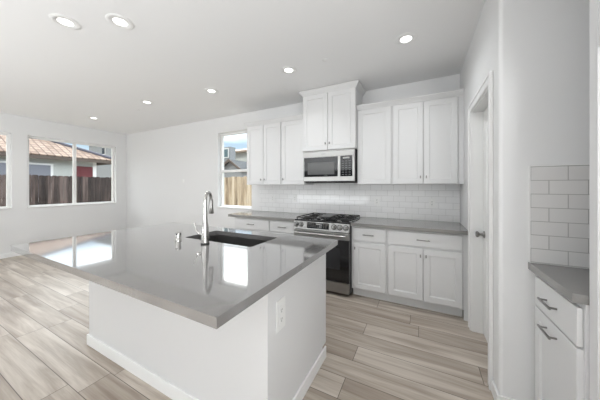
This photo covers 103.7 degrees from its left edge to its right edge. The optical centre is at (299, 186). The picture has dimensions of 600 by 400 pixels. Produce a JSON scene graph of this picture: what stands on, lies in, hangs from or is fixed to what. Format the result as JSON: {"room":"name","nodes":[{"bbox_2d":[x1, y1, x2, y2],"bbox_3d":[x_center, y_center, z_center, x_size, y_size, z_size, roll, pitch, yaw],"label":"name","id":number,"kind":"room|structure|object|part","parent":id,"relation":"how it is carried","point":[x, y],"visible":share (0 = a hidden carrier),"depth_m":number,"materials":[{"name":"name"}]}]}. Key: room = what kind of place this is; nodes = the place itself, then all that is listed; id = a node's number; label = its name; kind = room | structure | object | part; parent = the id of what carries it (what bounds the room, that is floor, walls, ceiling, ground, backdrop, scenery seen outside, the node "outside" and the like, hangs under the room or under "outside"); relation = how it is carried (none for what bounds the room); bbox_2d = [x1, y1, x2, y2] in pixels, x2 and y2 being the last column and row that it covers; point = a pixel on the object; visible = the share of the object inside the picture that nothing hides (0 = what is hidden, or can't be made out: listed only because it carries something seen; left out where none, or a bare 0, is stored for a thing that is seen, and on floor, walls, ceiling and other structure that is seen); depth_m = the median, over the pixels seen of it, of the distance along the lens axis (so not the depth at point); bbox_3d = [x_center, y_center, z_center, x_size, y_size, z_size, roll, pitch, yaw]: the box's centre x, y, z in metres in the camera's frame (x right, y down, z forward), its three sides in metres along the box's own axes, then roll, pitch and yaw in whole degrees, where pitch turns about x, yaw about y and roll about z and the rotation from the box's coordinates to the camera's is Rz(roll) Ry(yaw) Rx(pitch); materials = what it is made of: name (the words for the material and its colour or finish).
{"room":"kitchen","nodes":[
{"label":"kitchen","id":0,"kind":"room"},
{"bbox_2d":[0,113,125,253],"bbox_3d":[-6.237,-0.015,3.363,0.150,2.743,6.680,0,0,27],"label":"wall","id":1,"kind":"structure","parent":0,"point":[20,224],"depth_m":4.98,"materials":[{"name":"white paint"}]},
{"bbox_2d":[0,132,11,208],"bbox_3d":[-5.955,-0.300,3.873,0.157,1.455,1.545,0,0,27],"label":"window","id":2,"kind":"structure","parent":1,"relation":"in","point":[7,206],"depth_m":4.54,"materials":[{"name":"white plastic"}]},
{"bbox_2d":[0,252,20,258],"bbox_3d":[-6.165,1.315,3.326,0.013,0.085,6.680,0,0,27],"label":"baseboard","id":3,"kind":"structure","parent":1,"relation":"attached to","point":[13,254],"depth_m":4.49,"materials":[{"name":"white paint"}]},
{"bbox_2d":[27,136,115,207],"bbox_3d":[-5.156,-0.300,5.427,0.157,1.455,1.540,0,0,27],"label":"window","id":4,"kind":"structure","parent":1,"relation":"in","point":[28,137],"depth_m":5.42,"materials":[{"name":"white plastic"}]},
{"bbox_3d":[-5.129,0.418,5.413,0.097,0.018,1.538,0,0,27],"label":"sill","id":5,"kind":"part","parent":4,"relation":"part of","materials":[{"name":"white paint"}]},
{"bbox_2d":[0,0,484,134],"bbox_3d":[-2.475,-1.446,1.429,8.610,0.120,6.980,0,0,27],"label":"ceiling","id":6,"kind":"structure","parent":0,"point":[175,50],"depth_m":2.44,"materials":[{"name":"white paint"}]},
{"bbox_2d":[48,13,80,29],"bbox_3d":[-1.973,-1.381,1.981,0.196,0.009,0.196,0,0,27],"label":"recessed light","id":7,"kind":"object","parent":6,"relation":"in","point":[64,21],"visible":1,"depth_m":1.97,"materials":[{"name":"white paint"}]},
{"bbox_2d":[105,13,133,29],"bbox_3d":[-1.512,-1.381,1.980,0.196,0.009,0.196,0,0,27],"label":"recessed light","id":8,"kind":"object","parent":6,"relation":"in","point":[119,21],"visible":1,"depth_m":1.97,"materials":[{"name":"white plastic"}]},
{"bbox_2d":[140,100,153,103],"bbox_3d":[-2.511,-1.381,3.865,0.196,0.009,0.196,0,0,27],"label":"recessed light","id":9,"kind":"object","parent":6,"relation":"in","point":[142,101],"visible":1,"depth_m":3.86,"materials":[{"name":"white plastic"}]},
{"bbox_2d":[204,88,218,93],"bbox_3d":[-1.282,-1.381,3.413,0.196,0.009,0.196,0,0,27],"label":"recessed light","id":10,"kind":"object","parent":6,"relation":"in","point":[208,90],"visible":1,"depth_m":3.39,"materials":[{"name":"white plastic"}]},
{"bbox_2d":[280,66,296,73],"bbox_3d":[-0.134,-1.381,2.801,0.196,0.009,0.196,0,0,27],"label":"recessed light","id":11,"kind":"object","parent":6,"relation":"in","point":[286,69],"visible":1,"depth_m":2.79,"materials":[{"name":"white plastic"}]},
{"bbox_2d":[395,32,417,44],"bbox_3d":[0.994,-1.381,2.210,0.196,0.009,0.196,0,0,27],"label":"recessed light","id":12,"kind":"object","parent":6,"relation":"in","point":[409,37],"visible":1,"depth_m":2.20,"materials":[{"name":"white plastic"}]},
{"bbox_2d":[0,255,493,399],"bbox_3d":[-2.475,1.407,1.429,8.610,0.100,6.980,0,0,27],"label":"floor","id":13,"kind":"structure","parent":0,"point":[377,349],"depth_m":1.94,"materials":[{"name":"brown wood"}]},
{"bbox_2d":[87,253,325,399],"bbox_3d":[-0.796,0.920,1.980,1.886,0.873,0.872,0,0,27],"label":"kitchen island","id":14,"kind":"object","parent":13,"relation":"on","point":[182,358],"visible":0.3,"depth_m":1.47,"materials":[{"name":"white paint"}]},
{"bbox_2d":[10,222,337,328],"bbox_3d":[-0.931,0.463,1.860,2.128,0.040,1.299,0,0,27],"label":"island countertop","id":15,"kind":"structure","parent":14,"relation":"on","point":[146,264],"depth_m":1.39,"materials":[{"name":"grey stone"}]},
{"bbox_2d":[175,232,181,241],"bbox_3d":[-0.990,0.408,1.914,0.048,0.070,0.048,0,0,27],"label":"air gap cap","id":16,"kind":"object","parent":15,"relation":"on","point":[177,234],"visible":1,"depth_m":1.90,"materials":[{"name":"silver metal"}]},
{"bbox_2d":[194,191,213,244],"bbox_3d":[-0.735,0.239,1.871,0.118,0.408,0.164,0,0,27],"label":"kitchen faucet","id":17,"kind":"object","parent":15,"relation":"on","point":[204,233],"visible":1,"depth_m":1.81,"materials":[{"name":"grey metal"}]},
{"bbox_2d":[199,234,266,246],"bbox_3d":[-0.601,0.590,2.047,0.766,0.214,0.399,0,0,27],"label":"undermount sink","id":18,"kind":"object","parent":15,"relation":"in","point":[247,242],"visible":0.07,"depth_m":2.26,"materials":[{"name":"grey metal"}]},
{"bbox_3d":[-0.812,1.313,1.950,1.886,0.088,0.804,0,0,27],"label":"baseboard","id":19,"kind":"part","parent":14,"relation":"part of","materials":[{"name":"white paint"}]},
{"bbox_2d":[276,296,284,332],"bbox_3d":[-0.103,0.695,1.283,0.008,0.165,0.088,0,0,27],"label":"wall outlet","id":20,"kind":"object","parent":14,"relation":"attached to","point":[280,304],"visible":1,"depth_m":1.27,"materials":[{"name":"white plastic"}]},
{"bbox_2d":[279,304,282,324],"bbox_3d":[-0.101,0.695,1.282,0.003,0.096,0.041,0,0,27],"label":"socket","id":21,"kind":"object","parent":20,"relation":"attached to","point":[280,305],"depth_m":1.28,"materials":[{"name":"grey plastic"}]},
{"bbox_2d":[235,217,269,232],"bbox_3d":[-0.620,0.920,3.864,0.685,0.873,0.651,0,0,27],"label":"base cabinet","id":22,"kind":"object","parent":13,"relation":"on","point":[261,225],"visible":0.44,"depth_m":3.59,"materials":[{"name":"white paint"}]},
{"bbox_2d":[228,210,311,221],"bbox_3d":[-0.466,0.463,3.789,1.221,0.040,0.644,0,0,27],"label":"countertop","id":23,"kind":"structure","parent":22,"relation":"on","point":[268,215],"depth_m":3.63,"materials":[{"name":"stone"}]},
{"bbox_2d":[270,220,294,234],"bbox_3d":[-0.119,0.920,3.607,0.438,0.873,0.651,0,0,27],"label":"base cabinet","id":24,"kind":"object","parent":13,"relation":"on","point":[276,226],"visible":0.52,"depth_m":3.35,"materials":[{"name":"white paint"}]},
{"bbox_2d":[294,213,360,294],"bbox_3d":[0.395,0.878,3.284,0.762,0.957,0.729,0,0,27],"label":"gas range","id":25,"kind":"object","parent":13,"relation":"on","point":[338,227],"visible":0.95,"depth_m":2.93,"materials":[{"name":"silver metal"}]},
{"bbox_3d":[0.243,0.605,2.988,0.702,0.026,0.063,0,0,27],"label":"oven handle","id":26,"kind":"part","parent":25,"relation":"part of","materials":[{"name":"silver metal"}]},
{"bbox_3d":[0.264,0.615,3.030,0.756,0.085,0.035,0,0,27],"label":"oven door","id":27,"kind":"part","parent":25,"relation":"part of","materials":[{"name":"silver metal"}]},
{"bbox_3d":[0.263,0.510,3.028,0.760,0.100,0.050,0,0,27],"label":"control panel","id":28,"kind":"part","parent":25,"relation":"part of","materials":[{"name":"silver metal"}]},
{"bbox_3d":[0.264,0.917,3.030,0.756,0.519,0.034,0,0,27],"label":"door glass","id":29,"kind":"part","parent":25,"relation":"part of","materials":[{"name":"black glass"}]},
{"bbox_3d":[0.392,0.406,3.278,0.170,0.012,0.350,0,0,27],"label":"griddle plate","id":30,"kind":"part","parent":25,"relation":"part of","materials":[{"name":"grey metal"}]},
{"bbox_2d":[295,214,360,223],"bbox_3d":[0.414,0.452,3.321,0.762,0.024,0.646,0,0,27],"label":"cooktop","id":31,"kind":"object","parent":25,"relation":"in","point":[340,218],"depth_m":3.13,"materials":[{"name":"black metal"}]},
{"bbox_3d":[0.265,1.248,3.031,0.756,0.128,0.033,0,0,27],"label":"warming drawer","id":32,"kind":"part","parent":25,"relation":"part of","materials":[{"name":"silver metal"}]},
{"bbox_2d":[352,226,387,300],"bbox_3d":[0.949,0.920,3.058,0.416,0.873,0.651,0,0,27],"label":"base cabinet","id":33,"kind":"object","parent":13,"relation":"on","point":[369,245],"visible":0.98,"depth_m":2.80,"materials":[{"name":"white paint"}]},
{"bbox_3d":[0.825,0.577,2.805,0.373,0.150,0.019,0,0,27],"label":"drawer","id":34,"kind":"part","parent":33,"relation":"part of","materials":[{"name":"white paint"}]},
{"bbox_3d":[0.825,0.955,2.805,0.373,0.555,0.020,0,0,27],"label":"door","id":35,"kind":"part","parent":33,"relation":"part of","materials":[{"name":"white paint"}]},
{"bbox_2d":[387,229,467,320],"bbox_3d":[1.477,0.920,2.787,0.769,0.873,0.651,0,0,27],"label":"base cabinet","id":36,"kind":"object","parent":13,"relation":"on","point":[426,270],"visible":0.96,"depth_m":2.52,"materials":[{"name":"white paint"}]},
{"bbox_3d":[1.173,0.955,2.626,0.351,0.555,0.020,0,0,27],"label":"door","id":37,"kind":"part","parent":36,"relation":"part of","materials":[{"name":"white paint"}]},
{"bbox_2d":[351,217,467,234],"bbox_3d":[1.292,0.463,2.886,1.188,0.040,0.644,0,0,27],"label":"countertop","id":38,"kind":"structure","parent":36,"relation":"on","point":[371,222],"depth_m":2.75,"materials":[{"name":"stone"}]},
{"bbox_3d":[1.330,0.577,2.545,0.705,0.150,0.019,0,0,27],"label":"drawer","id":39,"kind":"part","parent":36,"relation":"part of","materials":[{"name":"white paint"}]},
{"bbox_3d":[1.489,0.955,2.464,0.348,0.555,0.020,0,0,27],"label":"door","id":40,"kind":"part","parent":36,"relation":"part of","materials":[{"name":"white paint"}]},
{"bbox_2d":[535,275,589,399],"bbox_3d":[1.556,0.920,1.013,0.755,0.873,0.453,0,0,27],"label":"base cabinet","id":41,"kind":"object","parent":13,"relation":"on","point":[562,326],"visible":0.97,"depth_m":1.10,"materials":[{"name":"white paint"}]},
{"bbox_3d":[1.235,0.586,1.178,0.034,0.011,0.128,0,0,27],"label":"pull handle","id":42,"kind":"part","parent":41,"relation":"part of","materials":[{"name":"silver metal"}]},
{"bbox_3d":[1.235,0.729,1.178,0.034,0.011,0.128,0,0,27],"label":"pull handle","id":43,"kind":"part","parent":41,"relation":"part of","materials":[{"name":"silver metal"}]},
{"bbox_2d":[528,262,589,305],"bbox_3d":[1.563,0.463,1.009,0.741,0.040,0.456,0,0,27],"label":"countertop","id":44,"kind":"structure","parent":41,"relation":"on","point":[573,283],"depth_m":1.13,"materials":[{"name":"stone"}]},
{"bbox_3d":[1.255,0.586,1.158,0.019,0.162,0.407,0,0,27],"label":"drawer","id":45,"kind":"part","parent":41,"relation":"part of","materials":[{"name":"white paint"}]},
{"bbox_3d":[1.255,0.955,1.158,0.020,0.555,0.407,0,0,27],"label":"door","id":46,"kind":"part","parent":41,"relation":"part of","materials":[{"name":"white paint"}]},
{"bbox_2d":[590,0,599,399],"bbox_3d":[1.466,-0.014,0.771,0.693,2.742,0.050,0,0,27],"label":"end panel","id":47,"kind":"object","parent":13,"relation":"on","point":[594,48],"visible":1,"depth_m":0.92,"materials":[{"name":"white paint"}]},
{"bbox_2d":[126,74,459,228],"bbox_3d":[-1.317,-0.015,4.674,7.705,2.743,0.150,0,0,27],"label":"wall","id":48,"kind":"structure","parent":0,"point":[157,160],"depth_m":5.17,"materials":[{"name":"white paint"}]},
{"bbox_2d":[218,130,251,208],"bbox_3d":[-1.256,-0.328,4.622,0.860,1.500,0.157,0,0,27],"label":"window","id":49,"kind":"structure","parent":48,"relation":"in","point":[239,132],"depth_m":4.79,"materials":[{"name":"white plastic"}]},
{"bbox_3d":[-1.270,0.413,4.595,0.858,0.018,0.097,0,0,27],"label":"sill","id":50,"kind":"part","parent":49,"relation":"part of","materials":[{"name":"white paint"}]},
{"bbox_2d":[244,117,281,184],"bbox_3d":[-0.555,-0.553,3.996,0.730,1.051,0.357,0,0,27],"label":"upper cabinet","id":51,"kind":"object","parent":48,"relation":"attached to","point":[264,137],"visible":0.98,"depth_m":3.84,"materials":[{"name":"white paint"}]},
{"bbox_3d":[-0.751,-0.519,3.939,0.336,0.977,0.020,0,0,27],"label":"door","id":52,"kind":"part","parent":51,"relation":"part of","materials":[{"name":"white paint"}]},
{"bbox_3d":[-0.554,-1.046,3.997,0.730,0.065,0.354,0,0,27],"label":"crown moulding","id":53,"kind":"part","parent":51,"relation":"part of","materials":[{"name":"white paint"}]},
{"bbox_3d":[-0.451,-0.519,3.784,0.327,0.977,0.020,0,0,27],"label":"door","id":54,"kind":"part","parent":51,"relation":"part of","materials":[{"name":"white paint"}]},
{"bbox_2d":[280,114,313,184],"bbox_3d":[-0.045,-0.553,3.734,0.415,1.051,0.357,0,0,27],"label":"upper cabinet","id":55,"kind":"object","parent":48,"relation":"attached to","point":[292,126],"visible":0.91,"depth_m":3.61,"materials":[{"name":"white paint"}]},
{"bbox_3d":[-0.110,-1.046,3.607,0.415,0.065,0.065,0,0,27],"label":"crown moulding","id":56,"kind":"part","parent":55,"relation":"part of","materials":[{"name":"white paint"}]},
{"bbox_3d":[-0.106,-0.519,3.607,0.398,0.977,0.020,0,0,27],"label":"door","id":57,"kind":"part","parent":55,"relation":"part of","materials":[{"name":"white paint"}]},
{"bbox_2d":[299,80,365,151],"bbox_3d":[0.469,-0.942,3.428,0.866,0.874,0.432,0,0,27],"label":"upper cabinet","id":58,"kind":"object","parent":48,"relation":"attached to","point":[329,112],"visible":0.94,"depth_m":3.24,"materials":[{"name":"white paint"}]},
{"bbox_3d":[0.216,-0.906,3.358,0.380,0.793,0.020,0,0,27],"label":"door","id":59,"kind":"part","parent":58,"relation":"part of","materials":[{"name":"white paint"}]},
{"bbox_2d":[303,149,356,182],"bbox_3d":[0.473,-0.276,3.436,0.766,0.450,0.391,0,0,27],"label":"microwave","id":60,"kind":"object","parent":58,"relation":"attached to","point":[330,166],"visible":0.98,"depth_m":3.25,"materials":[{"name":"silver metal"}]},
{"bbox_3d":[0.289,-0.274,3.321,0.512,0.278,0.008,0,0,27],"label":"door glass","id":61,"kind":"part","parent":60,"relation":"part of","materials":[{"name":"black glass"}]},
{"bbox_3d":[0.469,-1.345,3.429,0.866,0.068,0.429,0,0,27],"label":"crown moulding","id":62,"kind":"part","parent":58,"relation":"part of","materials":[{"name":"white paint"}]},
{"bbox_3d":[0.559,-0.906,3.181,0.380,0.793,0.020,0,0,27],"label":"door","id":63,"kind":"part","parent":58,"relation":"part of","materials":[{"name":"white paint"}]},
{"bbox_2d":[260,183,459,222],"bbox_3d":[0.616,0.191,3.590,3.034,0.503,0.010,0,0,27],"label":"tile backsplash","id":64,"kind":"structure","parent":48,"relation":"attached to","point":[406,201],"depth_m":3.39,"materials":[{"name":"white tile"}]},
{"bbox_2d":[374,197,379,204],"bbox_3d":[1.089,0.207,3.336,0.073,0.117,0.008,0,0,27],"label":"wall outlet","id":65,"kind":"object","parent":64,"relation":"attached to","point":[376,199],"visible":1,"depth_m":3.33,"materials":[{"name":"white plastic"}]},
{"bbox_2d":[429,198,434,207],"bbox_3d":[1.696,0.212,3.025,0.073,0.117,0.008,0,0,27],"label":"wall outlet","id":66,"kind":"object","parent":64,"relation":"attached to","point":[431,200],"visible":1,"depth_m":3.02,"materials":[{"name":"white plastic"}]},
{"bbox_2d":[357,100,391,184],"bbox_3d":[1.028,-0.553,3.184,0.439,1.051,0.354,0,0,27],"label":"upper cabinet","id":67,"kind":"object","parent":48,"relation":"attached to","point":[374,120],"visible":0.94,"depth_m":3.05,"materials":[{"name":"white paint"}]},
{"bbox_3d":[0.962,-1.046,3.056,0.439,0.065,0.065,0,0,27],"label":"crown moulding","id":68,"kind":"part","parent":67,"relation":"part of","materials":[{"name":"white paint"}]},
{"bbox_2d":[392,88,463,183],"bbox_3d":[1.554,-0.553,2.912,0.745,1.051,0.357,0,0,27],"label":"upper cabinet","id":69,"kind":"object","parent":48,"relation":"attached to","point":[428,129],"visible":1,"depth_m":2.77,"materials":[{"name":"white paint"}]},
{"bbox_3d":[1.317,-0.519,2.876,0.331,0.977,0.020,0,0,27],"label":"door","id":70,"kind":"part","parent":69,"relation":"part of","materials":[{"name":"white paint"}]},
{"bbox_3d":[1.489,-1.046,2.785,0.745,0.065,0.065,0,0,27],"label":"crown moulding","id":71,"kind":"part","parent":69,"relation":"part of","materials":[{"name":"white paint"}]},
{"bbox_3d":[1.620,-0.519,2.720,0.338,0.977,0.020,0,0,27],"label":"door","id":72,"kind":"part","parent":69,"relation":"part of","materials":[{"name":"white paint"}]},
{"bbox_2d":[460,0,490,229],"bbox_3d":[1.692,-0.015,2.231,0.120,2.743,1.445,0,0,27],"label":"wall","id":73,"kind":"structure","parent":0,"point":[476,66],"depth_m":2.14,"materials":[{"name":"white paint"}]},
{"bbox_2d":[468,70,492,389],"bbox_3d":[1.507,0.294,1.894,0.142,2.126,0.806,0,0,27],"label":"door","id":74,"kind":"structure","parent":73,"relation":"in","point":[480,109],"depth_m":2.17,"materials":[{"name":"white paint"}]},
{"bbox_3d":[1.626,0.432,2.129,0.068,0.062,0.062,0,0,27],"label":"knob","id":75,"kind":"part","parent":74,"relation":"part of","materials":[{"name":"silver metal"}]},
{"bbox_2d":[491,0,589,399],"bbox_3d":[1.720,-0.015,1.295,1.025,2.743,0.194,0,0,27],"label":"wall","id":76,"kind":"structure","parent":0,"point":[540,49],"depth_m":1.39,"materials":[{"name":"white paint"}]},
{"bbox_2d":[491,379,498,399],"bbox_3d":[1.239,1.315,1.496,0.013,0.085,0.137,0,0,27],"label":"baseboard","id":77,"kind":"structure","parent":76,"relation":"attached to","point":[494,391],"depth_m":1.49,"materials":[{"name":"white paint"}]},
{"bbox_2d":[499,395,514,399],"bbox_3d":[1.294,1.315,1.397,0.175,0.085,0.013,0,0,27],"label":"baseboard","id":78,"kind":"structure","parent":76,"relation":"attached to","point":[501,397],"depth_m":1.42,"materials":[{"name":"white paint"}]},
{"bbox_2d":[529,164,589,262],"bbox_3d":[1.666,0.161,1.206,0.737,0.563,0.012,0,0,27],"label":"trim","id":79,"kind":"structure","parent":76,"relation":"attached to","point":[572,164],"depth_m":1.37,"materials":[{"name":"white paint"}]},
{"bbox_2d":[531,165,589,268],"bbox_3d":[1.669,0.163,1.206,0.732,0.559,0.010,0,0,27],"label":"tile backsplash","id":80,"kind":"structure","parent":76,"relation":"attached to","point":[560,195],"depth_m":1.31,"materials":[{"name":"white tile"}]},
{"label":"outside","id":81,"kind":"structure","parent":0,"visible":0},
{"bbox_3d":[-8.770,1.607,15.751,90.000,0.200,100.000,0,0,27],"label":"ground","id":82,"kind":"structure","parent":81,"visible":0},
{"bbox_2d":[0,135,110,201],"bbox_3d":[-14.549,-0.449,6.167,6.382,3.912,14.070,0,0,27],"label":"house","id":83,"kind":"structure","parent":82,"relation":"on","point":[52,158],"depth_m":9.51,"materials":[{"name":"paint"}]},
{"bbox_3d":[-10.059,-0.198,8.666,0.015,1.250,1.260,0,0,27],"label":"pane","id":84,"kind":"part","parent":83,"relation":"part of","materials":[{"name":"clear glass"}]},
{"bbox_2d":[76,166,92,176],"bbox_3d":[-9.315,0.272,10.173,0.030,2.270,0.580,0,0,27],"label":"window","id":85,"kind":"structure","parent":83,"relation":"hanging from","point":[87,171],"depth_m":10.17,"materials":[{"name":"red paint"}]},
{"bbox_2d":[0,175,110,206],"bbox_3d":[-8.700,0.576,5.733,0.164,1.862,10.245,0,0,27],"label":"fence","id":86,"kind":"object","parent":82,"relation":"on","point":[52,189],"visible":0.38,"depth_m":7.59,"materials":[{"name":"brown wood"}]},
{"bbox_2d":[89,146,111,177],"bbox_3d":[-14.005,-1.153,23.613,5.900,5.320,9.700,0,0,27],"label":"house","id":87,"kind":"structure","parent":82,"relation":"on","point":[104,171],"depth_m":19.59,"materials":[{"name":"grey paint"}]},
{"bbox_2d":[224,147,246,176],"bbox_3d":[-5.467,-0.773,17.398,5.170,4.560,2.450,0,0,27],"label":"house","id":88,"kind":"structure","parent":82,"relation":"on","point":[230,163],"depth_m":15.99,"materials":[{"name":"grey paint"}]},
{"bbox_3d":[-5.718,-2.573,18.157,0.410,0.600,0.020,0,0,27],"label":"pane","id":89,"kind":"part","parent":88,"relation":"part of","materials":[{"name":"teal"}]},
{"bbox_2d":[224,176,251,205],"bbox_3d":[-0.734,0.581,7.432,12.100,1.852,0.161,0,0,27],"label":"fence","id":90,"kind":"object","parent":82,"relation":"on","point":[237,192],"visible":0.09,"depth_m":8.07,"materials":[{"name":"brown wood"}]},
{"bbox_2d":[235,148,246,161],"bbox_3d":[0.322,-1.918,29.067,30.800,6.850,9.200,0,0,27],"label":"house","id":91,"kind":"structure","parent":82,"relation":"on","point":[240,154],"depth_m":28.35,"materials":[{"name":"paint"}]}
]}

